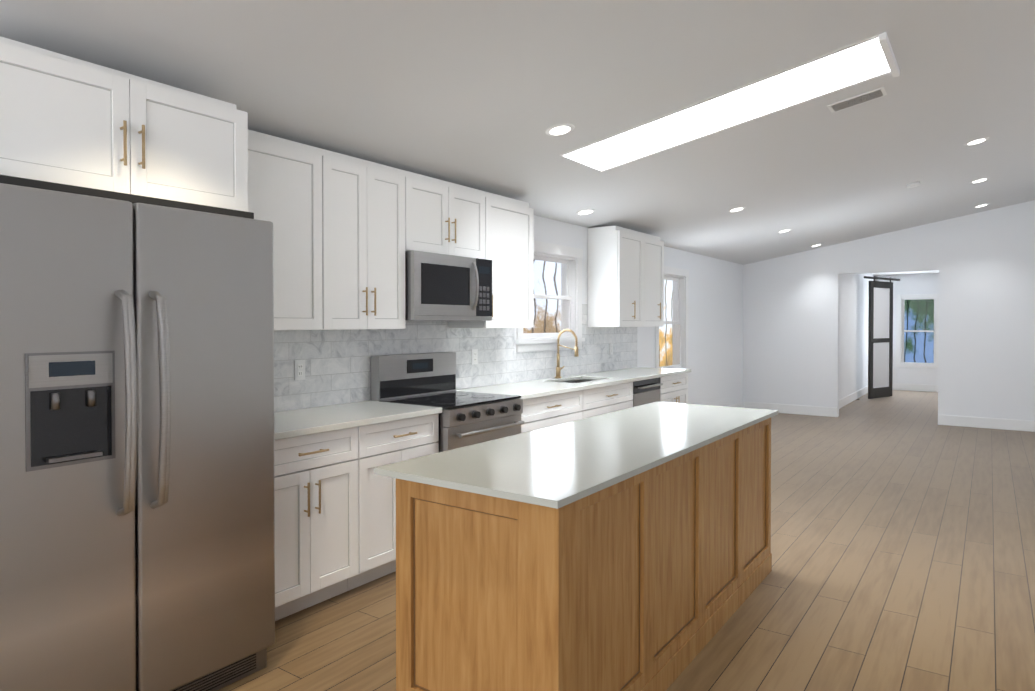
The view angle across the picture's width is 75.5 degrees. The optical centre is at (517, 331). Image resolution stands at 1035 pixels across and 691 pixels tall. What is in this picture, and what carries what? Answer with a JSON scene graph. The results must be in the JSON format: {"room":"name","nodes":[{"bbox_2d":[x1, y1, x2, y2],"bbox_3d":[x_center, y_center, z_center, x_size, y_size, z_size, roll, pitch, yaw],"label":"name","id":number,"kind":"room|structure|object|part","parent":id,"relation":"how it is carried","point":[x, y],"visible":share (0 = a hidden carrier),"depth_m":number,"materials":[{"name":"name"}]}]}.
{"room":"kitchen","nodes":[
{"label":"kitchen","id":0,"kind":"room"},
{"bbox_2d":[275,215,742,411],"bbox_3d":[-0.193,0.031,5.531,0.160,2.620,13.390,0,1,35],"label":"wall","id":1,"kind":"structure","parent":0,"point":[715,328],"depth_m":9.39,"materials":[{"name":"white paint"}]},
{"bbox_2d":[0,36,151,196],"bbox_3d":[-1.824,-0.738,2.478,0.683,0.478,0.538,0,1,35],"label":"upper cabinet","id":2,"kind":"object","parent":1,"relation":"attached to","point":[64,119],"depth_m":2.31,"materials":[{"name":"white wood"}]},
{"bbox_2d":[152,81,255,215],"bbox_3d":[-1.580,-0.742,2.823,0.683,0.478,0.538,0,1,35],"label":"upper cabinet","id":3,"kind":"object","parent":1,"relation":"attached to","point":[202,145],"depth_m":2.68,"materials":[{"name":"white wood"}]},
{"bbox_2d":[252,131,335,329],"bbox_3d":[-1.354,-0.499,3.435,0.348,0.980,0.713,0,1,35],"label":"upper cabinet","id":4,"kind":"object","parent":1,"relation":"attached to","point":[294,183],"depth_m":3.46,"materials":[{"name":"white wood"}]},
{"bbox_2d":[336,153,407,329],"bbox_3d":[-1.022,-0.505,3.905,0.348,0.980,0.682,0,1,35],"label":"upper cabinet","id":5,"kind":"object","parent":1,"relation":"attached to","point":[348,231],"depth_m":3.85,"materials":[{"name":"white wood"}]},
{"bbox_2d":[408,171,455,255],"bbox_3d":[-0.693,-0.752,4.367,0.348,0.497,0.454,0,1,35],"label":"upper cabinet","id":6,"kind":"object","parent":1,"relation":"attached to","point":[431,201],"depth_m":4.28,"materials":[{"name":"white wood"}]},
{"bbox_2d":[405,250,491,320],"bbox_3d":[-0.552,-0.288,4.479,0.456,0.423,0.779,0,1,35],"label":"microwave","id":7,"kind":"object","parent":6,"relation":"attached to","point":[442,287],"visible":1,"depth_m":4.30,"materials":[{"name":"silver metal"}]},
{"bbox_2d":[274,304,636,411],"bbox_3d":[-0.179,0.084,5.409,0.002,0.684,5.334,0,1,35],"label":"tile backsplash","id":8,"kind":"structure","parent":1,"relation":"attached to","point":[337,366],"depth_m":4.69,"materials":[{"name":"tile"}]},
{"bbox_2d":[294,360,304,379],"bbox_3d":[-1.261,0.221,3.870,0.009,0.116,0.072,0,1,35],"label":"electrical outlet","id":9,"kind":"object","parent":8,"relation":"attached to","point":[299,369],"visible":1,"depth_m":3.86,"materials":[{"name":"white plastic"}]},
{"bbox_2d":[471,349,477,364],"bbox_3d":[-0.332,0.195,5.184,0.009,0.116,0.072,0,1,35],"label":"electrical outlet","id":10,"kind":"object","parent":8,"relation":"attached to","point":[474,356],"visible":1,"depth_m":5.18,"materials":[{"name":"white plastic"}]},
{"bbox_2d":[456,184,487,259],"bbox_3d":[-0.499,-0.755,4.642,0.348,0.497,0.454,0,1,35],"label":"upper cabinet","id":11,"kind":"object","parent":1,"relation":"attached to","point":[471,203],"depth_m":4.61,"materials":[{"name":"white wood"}]},
{"bbox_2d":[449,192,533,327],"bbox_3d":[-0.190,-0.519,5.081,0.348,0.980,0.610,0,1,35],"label":"upper cabinet","id":12,"kind":"object","parent":1,"relation":"attached to","point":[510,221],"depth_m":4.99,"materials":[{"name":"white wood"}]},
{"bbox_2d":[588,226,647,326],"bbox_3d":[1.013,-0.540,6.783,0.348,0.980,0.598,0,1,35],"label":"upper cabinet","id":13,"kind":"object","parent":1,"relation":"attached to","point":[617,256],"depth_m":6.58,"materials":[{"name":"white wood"}]},
{"bbox_2d":[648,234,663,326],"bbox_3d":[1.291,-0.545,7.176,0.348,0.980,0.599,0,1,35],"label":"upper cabinet","id":14,"kind":"object","parent":1,"relation":"attached to","point":[655,246],"depth_m":7.16,"materials":[{"name":"white wood"}]},
{"bbox_2d":[655,266,689,368],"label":"window","id":15,"kind":"structure","parent":1,"relation":"in","point":[679,322],"depth_m":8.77,"materials":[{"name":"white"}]},
{"bbox_2d":[727,383,1034,431],"bbox_3d":[3.796,1.267,5.855,6.000,0.140,18.500,0,1,35],"label":"baseboard","id":16,"kind":"structure","parent":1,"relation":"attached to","point":[995,423],"depth_m":10.19,"materials":[{"name":"white wood"}]},
{"bbox_2d":[0,0,1034,264],"bbox_3d":[2.322,-1.572,3.733,6.320,1.206,13.390,0,1,35],"label":"ceiling","id":17,"kind":"structure","parent":0,"point":[480,94],"depth_m":3.55,"materials":[{"name":"white paint"}]},
{"bbox_2d":[545,123,574,135],"bbox_3d":[0.253,-1.203,3.982,0.175,0.033,0.178,0,1,35],"label":"recessed light","id":18,"kind":"object","parent":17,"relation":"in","point":[560,129],"visible":1,"depth_m":3.97,"materials":[{"name":"white plastic"}]},
{"bbox_2d":[576,209,594,214],"bbox_3d":[0.611,-1.076,5.996,0.175,0.033,0.178,0,1,35],"label":"recessed light","id":19,"kind":"object","parent":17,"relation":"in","point":[584,211],"visible":1,"depth_m":5.98,"materials":[{"name":"white plastic"}]},
{"bbox_2d":[560,32,899,171],"bbox_3d":[1.218,-1.629,4.121,1.930,0.928,0.610,0,1,35],"label":"skylight","id":20,"kind":"object","parent":17,"relation":"attached to","point":[866,60],"depth_m":4.24,"materials":[{"name":"white glass"}]},
{"bbox_2d":[728,207,745,211],"bbox_3d":[2.216,-1.237,6.758,0.175,0.033,0.178,0,1,35],"label":"recessed light","id":21,"kind":"object","parent":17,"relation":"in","point":[736,209],"visible":1,"depth_m":6.74,"materials":[{"name":"white plastic"}]},
{"bbox_2d":[777,229,791,232],"bbox_3d":[3.324,-1.257,8.325,0.175,0.033,0.178,0,1,35],"label":"recessed light","id":22,"kind":"object","parent":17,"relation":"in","point":[785,230],"visible":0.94,"depth_m":8.30,"materials":[{"name":"white"}]},
{"bbox_2d":[827,87,886,112],"bbox_3d":[2.126,-1.451,4.185,0.316,0.061,0.160,0,1,35],"label":"ceiling vent","id":23,"kind":"object","parent":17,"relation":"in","point":[858,99],"visible":0.98,"depth_m":4.17,"materials":[{"name":"white metal"}]},
{"bbox_2d":[906,181,919,187],"bbox_3d":[3.987,-1.479,6.727,0.123,0.050,0.120,0,1,35],"label":"smoke detector","id":24,"kind":"object","parent":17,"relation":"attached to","point":[912,184],"visible":1,"depth_m":6.69,"materials":[{"name":"white plastic"}]},
{"bbox_2d":[964,137,988,145],"bbox_3d":[3.791,-1.572,5.518,0.175,0.033,0.178,0,1,35],"label":"recessed light","id":25,"kind":"object","parent":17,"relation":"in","point":[977,141],"visible":1,"depth_m":5.50,"materials":[{"name":"white plastic"}]},
{"bbox_2d":[969,178,988,182],"bbox_3d":[4.859,-1.591,7.028,0.175,0.033,0.178,0,1,35],"label":"recessed light","id":26,"kind":"object","parent":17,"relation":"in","point":[979,180],"visible":0.96,"depth_m":7.01,"materials":[{"name":"white plastic"}]},
{"bbox_2d":[973,203,988,207],"bbox_3d":[5.915,-1.609,8.522,0.175,0.033,0.178,0,1,35],"label":"recessed light","id":27,"kind":"object","parent":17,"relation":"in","point":[981,205],"visible":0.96,"depth_m":8.50,"materials":[{"name":"white plastic"}]},
{"bbox_2d":[515,240,584,351],"bbox_3d":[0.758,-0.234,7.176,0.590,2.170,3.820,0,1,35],"label":"window","id":28,"kind":"structure","parent":0,"point":[557,294],"depth_m":6.46,"materials":[{"name":"white"}]},
{"bbox_2d":[217,390,1034,690],"bbox_3d":[3.796,1.397,5.856,6.600,0.120,19.100,0,1,35],"label":"floor","id":29,"kind":"structure","parent":0,"point":[903,538],"depth_m":3.59,"materials":[{"name":"brown wood"}]},
{"bbox_2d":[0,175,274,690],"bbox_3d":[-1.578,0.444,2.547,0.969,1.868,0.944,0,1,35],"label":"refrigerator","id":30,"kind":"object","parent":29,"relation":"on","point":[137,524],"visible":1,"depth_m":2.25,"materials":[{"name":"grey metal"}]},
{"bbox_3d":[-1.327,0.238,2.139,0.091,0.753,0.398,0,1,35],"label":"trim","id":31,"kind":"part","parent":30,"relation":"part of","materials":[{"name":"silver metal"}]},
{"bbox_2d":[274,425,373,620],"bbox_3d":[-1.251,0.927,3.374,0.608,0.880,0.756,0,1,35],"label":"base cabinet","id":32,"kind":"object","parent":29,"relation":"on","point":[335,514],"depth_m":3.28,"materials":[{"name":"white wood"}]},
{"bbox_2d":[370,414,438,579],"bbox_3d":[-0.908,0.921,3.859,0.608,0.880,0.676,0,1,35],"label":"base cabinet","id":33,"kind":"object","parent":29,"relation":"on","point":[395,441],"depth_m":3.66,"materials":[{"name":"white wood"}]},
{"bbox_2d":[371,352,524,452],"bbox_3d":[-0.434,0.755,4.406,0.717,1.200,0.754,0,1,35],"label":"range","id":34,"kind":"object","parent":29,"relation":"on","point":[465,418],"visible":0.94,"depth_m":4.34,"materials":[{"name":"silver metal"}]},
{"bbox_2d":[521,389,588,432],"bbox_3d":[0.021,0.905,5.174,0.608,0.880,1.008,0,1,35],"label":"base cabinet","id":35,"kind":"object","parent":29,"relation":"on","point":[547,411],"depth_m":5.01,"materials":[{"name":"white wood"}]},
{"bbox_2d":[391,417,771,690],"bbox_3d":[0.512,0.926,3.053,0.666,0.890,2.301,0,1,35],"label":"kitchen island","id":36,"kind":"object","parent":29,"relation":"on","point":[628,549],"depth_m":2.25,"materials":[{"name":"brown wood"}]},
{"bbox_2d":[374,401,777,508],"bbox_3d":[0.500,0.468,3.053,0.740,0.022,2.390,0,1,35],"label":"island countertop","id":37,"kind":"structure","parent":36,"relation":"on","point":[557,466],"depth_m":2.52,"materials":[{"name":"white stone"}]},
{"bbox_2d":[566,379,632,416],"bbox_3d":[0.538,0.896,5.905,0.608,0.880,0.944,0,1,35],"label":"base cabinet","id":38,"kind":"object","parent":29,"relation":"on","point":[612,398],"depth_m":5.74,"materials":[{"name":"white wood"}]},
{"bbox_2d":[633,377,662,406],"bbox_3d":[1.020,0.889,6.521,0.644,0.880,0.604,0,1,35],"label":"dishwasher","id":39,"kind":"object","parent":29,"relation":"on","point":[647,391],"visible":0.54,"depth_m":6.32,"materials":[{"name":"silver metal"}]},
{"bbox_2d":[660,377,664,401],"bbox_3d":[0.989,0.888,6.543,0.608,0.880,0.738,0,1,35],"label":"base cabinet","id":40,"kind":"object","parent":29,"relation":"on","point":[662,379],"depth_m":6.66,"materials":[{"name":"white wood"}]},
{"bbox_2d":[665,373,687,403],"bbox_3d":[1.383,0.882,7.100,0.608,0.880,0.746,0,1,35],"label":"base cabinet","id":41,"kind":"object","parent":29,"relation":"on","point":[676,391],"depth_m":6.95,"materials":[{"name":"white wood"}]},
{"bbox_2d":[274,367,690,439],"bbox_3d":[0.082,0.447,5.229,0.636,0.032,5.334,0,1,35],"label":"countertop","id":42,"kind":"structure","parent":41,"relation":"on","point":[301,422],"depth_m":3.94,"materials":[{"name":"white stone"}]},
{"bbox_2d":[555,329,578,377],"bbox_3d":[0.458,0.194,6.014,0.238,0.449,0.118,0,1,35],"label":"faucet","id":43,"kind":"object","parent":42,"relation":"on","point":[559,368],"visible":1,"depth_m":6.02,"materials":[{"name":"gold metal"}]},
{"bbox_2d":[566,380,594,382],"bbox_3d":[0.544,0.556,5.923,0.364,0.199,0.694,0,1,35],"label":"sink basin","id":44,"kind":"object","parent":42,"relation":"in","point":[577,381],"visible":0.04,"depth_m":6.24,"materials":[{"name":"silver metal"}]},
{"bbox_2d":[839,273,874,399],"bbox_3d":[6.210,-0.044,12.406,0.120,2.600,5.230,0,1,35],"label":"wall","id":45,"kind":"structure","parent":0,"point":[853,344],"depth_m":12.20,"materials":[{"name":"white paint"}]},
{"bbox_2d":[856,276,899,399],"bbox_3d":[6.830,0.108,12.634,0.572,2.290,1.275,0,1,35],"label":"barn door","id":46,"kind":"structure","parent":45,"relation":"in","point":[880,340],"depth_m":12.59,"materials":[{"name":"black"}]},
{"bbox_2d":[743,200,1034,420],"bbox_3d":[6.152,-0.554,9.164,6.000,3.700,0.120,0,1,35],"label":"wall","id":47,"kind":"structure","parent":0,"point":[983,262],"depth_m":9.27,"materials":[{"name":"white paint"}]},
{"bbox_2d":[871,270,938,274],"bbox_3d":[7.345,-1.234,11.588,2.900,0.100,5.230,0,1,35],"label":"ceiling","id":48,"kind":"structure","parent":0,"point":[912,272],"depth_m":13.63,"materials":[{"name":"white paint"}]},
{"bbox_2d":[875,273,938,384],"bbox_3d":[8.824,-0.060,13.686,2.610,2.600,0.120,0,1,35],"label":"wall","id":49,"kind":"structure","parent":0,"point":[923,283],"depth_m":14.00,"materials":[{"name":"white paint"}]},
{"bbox_2d":[896,294,938,367],"bbox_3d":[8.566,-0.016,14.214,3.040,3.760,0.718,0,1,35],"label":"window","id":50,"kind":"structure","parent":49,"relation":"in","point":[917,330],"depth_m":14.39,"materials":[{"name":"white"}]}
]}

